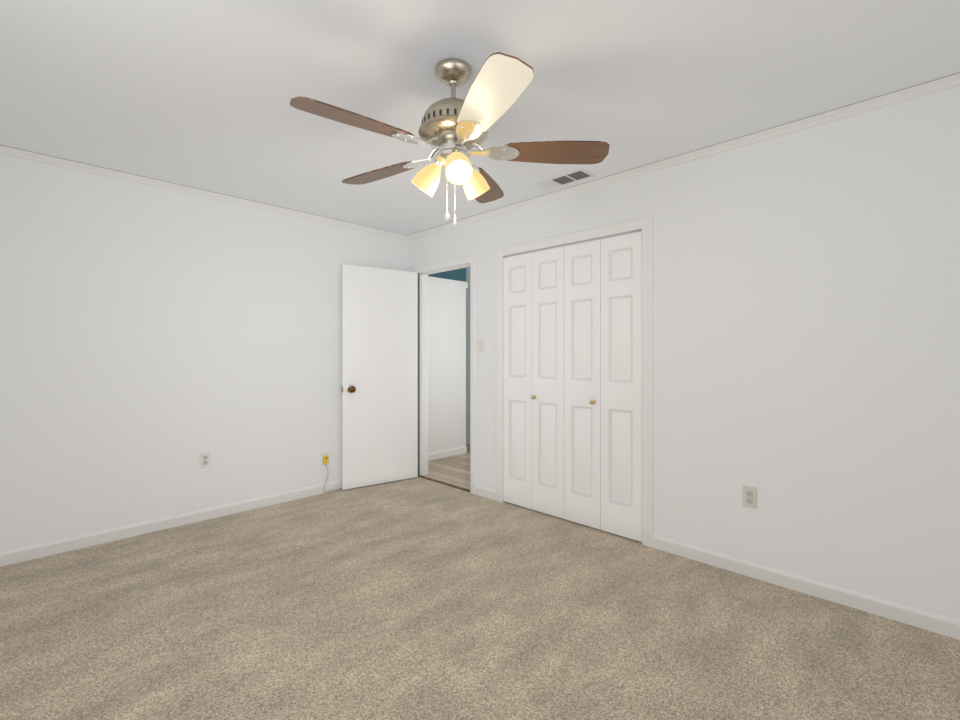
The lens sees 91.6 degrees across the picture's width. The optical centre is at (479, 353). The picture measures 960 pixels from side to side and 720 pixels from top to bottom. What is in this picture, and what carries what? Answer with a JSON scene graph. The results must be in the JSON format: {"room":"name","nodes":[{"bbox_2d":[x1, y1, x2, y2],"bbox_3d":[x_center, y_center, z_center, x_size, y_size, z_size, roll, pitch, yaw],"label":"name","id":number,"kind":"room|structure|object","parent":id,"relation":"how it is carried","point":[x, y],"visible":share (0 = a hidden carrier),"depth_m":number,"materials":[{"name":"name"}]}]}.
{"room":"empty bedroom","nodes":[
{"label":"empty bedroom","id":0,"kind":"room"},
{"bbox_2d":[0,154,407,551],"bbox_3d":[-2.018,0.016,3.584,0.120,2.440,3.520,0,0,45],"label":"wall","id":1,"kind":"structure","parent":0,"point":[145,330],"depth_m":3.23,"materials":[{"name":"white paint"}]},
{"bbox_2d":[200,452,209,467],"bbox_3d":[-2.041,0.793,3.468,0.008,0.115,0.070,0,0,45],"label":"outlet","id":2,"kind":"object","parent":1,"relation":"attached to","point":[205,456],"visible":1,"depth_m":3.46,"materials":[{"name":"white plastic"}]},
{"bbox_2d":[321,452,341,491],"bbox_3d":[-1.315,1.055,4.191,0.219,0.348,0.028,0,0,-44],"label":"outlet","id":3,"kind":"object","parent":1,"relation":"attached to","point":[324,456],"visible":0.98,"depth_m":4.13,"materials":[{"name":"white plastic"}]},
{"bbox_2d":[418,444,469,491],"bbox_3d":[-0.129,1.285,5.317,1.742,0.102,1.600,0,0,45],"label":"floor","id":4,"kind":"structure","parent":0,"point":[455,470],"depth_m":4.96,"materials":[{"name":"brown wood"}]},
{"bbox_2d":[428,267,469,444],"bbox_3d":[-0.087,0.016,5.359,1.742,2.440,1.480,0,0,45],"label":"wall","id":5,"kind":"structure","parent":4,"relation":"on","point":[463,274],"depth_m":6.30,"materials":[{"name":"paint"}]},
{"bbox_2d":[428,276,467,460],"bbox_3d":[-0.469,0.176,5.529,0.070,2.120,0.825,0,0,45],"label":"wall","id":6,"kind":"structure","parent":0,"point":[446,297],"depth_m":5.57,"materials":[{"name":"white paint"}]},
{"bbox_2d":[0,477,959,719],"bbox_3d":[-0.193,1.286,1.788,5.240,0.100,3.520,0,0,45],"label":"floor","id":7,"kind":"structure","parent":0,"point":[416,598],"depth_m":2.07,"materials":[{"name":"beige carpet"}]},
{"bbox_2d":[0,0,959,234],"bbox_3d":[-0.151,-1.254,1.831,5.240,0.100,3.640,0,0,45],"label":"ceiling","id":8,"kind":"structure","parent":0,"point":[198,94],"depth_m":2.04,"materials":[{"name":"white paint"}]},
{"bbox_2d":[290,52,609,224],"bbox_3d":[-0.148,-0.869,1.973,1.261,0.670,1.255,0,0,45],"label":"fan","id":9,"kind":"object","parent":8,"relation":"attached to","point":[452,126],"visible":1,"depth_m":1.89,"materials":[{"name":"brown wood"}]},
{"bbox_2d":[533,168,594,189],"bbox_3d":[0.577,-1.198,3.234,0.400,0.014,0.170,0,0,45],"label":"ceiling vent","id":10,"kind":"object","parent":8,"relation":"in","point":[580,174],"visible":1,"depth_m":3.22,"materials":[{"name":"white metal"}]},
{"bbox_2d":[504,502,641,542],"bbox_3d":[0.887,1.286,3.720,1.706,0.100,0.750,0,0,45],"label":"floor","id":11,"kind":"structure","parent":0,"point":[504,502],"depth_m":3.39,"materials":[{"name":"beige carpet"}]},
{"bbox_2d":[408,86,959,619],"bbox_3d":[1.041,0.016,3.128,5.120,2.440,0.120,0,0,45],"label":"wall","id":12,"kind":"structure","parent":0,"point":[806,282],"depth_m":2.42,"materials":[{"name":"white paint"}]},
{"bbox_2d":[414,255,475,493],"bbox_3d":[-0.307,0.187,4.454,0.876,2.097,0.154,0,0,45],"label":"door frame","id":13,"kind":"structure","parent":12,"relation":"attached to","point":[423,272],"depth_m":4.67,"materials":[{"name":"white wood"}]},
{"bbox_2d":[342,264,417,489],"bbox_3d":[-0.915,0.212,4.401,0.765,2.024,0.148,0,0,-33],"label":"door","id":14,"kind":"structure","parent":13,"relation":"attached to","point":[380,306],"depth_m":4.38,"materials":[{"name":"white paint"}]},
{"bbox_2d":[0,480,959,639],"bbox_3d":[-0.151,1.196,1.831,5.000,0.079,3.400,0,0,45],"label":"baseboard","id":15,"kind":"structure","parent":12,"relation":"attached to","point":[943,625],"depth_m":2.76,"materials":[{"name":"white paint"}]},
{"bbox_2d":[0,72,959,240],"bbox_3d":[-0.151,-1.181,1.831,5.000,0.046,3.400,0,0,45],"label":"crown molding","id":16,"kind":"structure","parent":12,"relation":"attached to","point":[950,81],"depth_m":2.94,"materials":[{"name":"white paint"}]},
{"bbox_2d":[478,339,483,352],"bbox_3d":[0.004,-0.064,4.054,0.070,0.115,0.013,0,0,45],"label":"light switch","id":17,"kind":"object","parent":12,"relation":"attached to","point":[480,341],"visible":1,"depth_m":4.05,"materials":[{"name":"white plastic"}]},
{"bbox_2d":[503,247,563,518],"bbox_3d":[0.406,0.218,3.660,0.597,2.035,0.072,0,0,45],"label":"bifold closet door","id":18,"kind":"structure","parent":12,"relation":"in","point":[533,283],"depth_m":3.65,"materials":[{"name":"white paint"}]},
{"bbox_2d":[496,215,652,546],"bbox_3d":[0.660,0.178,3.490,1.350,2.115,0.137,0,0,45],"label":"trim","id":19,"kind":"structure","parent":12,"relation":"attached to","point":[644,225],"depth_m":3.02,"materials":[{"name":"white paint"}]},
{"bbox_2d":[564,231,641,541],"bbox_3d":[0.835,0.218,3.238,0.597,2.035,0.072,0,0,45],"label":"bifold closet door","id":20,"kind":"structure","parent":12,"relation":"in","point":[603,277],"depth_m":3.22,"materials":[{"name":"white paint"}]},
{"bbox_2d":[743,486,756,508],"bbox_3d":[1.496,0.798,2.589,0.070,0.115,0.008,0,0,45],"label":"outlet","id":21,"kind":"object","parent":12,"relation":"attached to","point":[749,493],"visible":1,"depth_m":2.59,"materials":[{"name":"beige plastic"}]}
]}

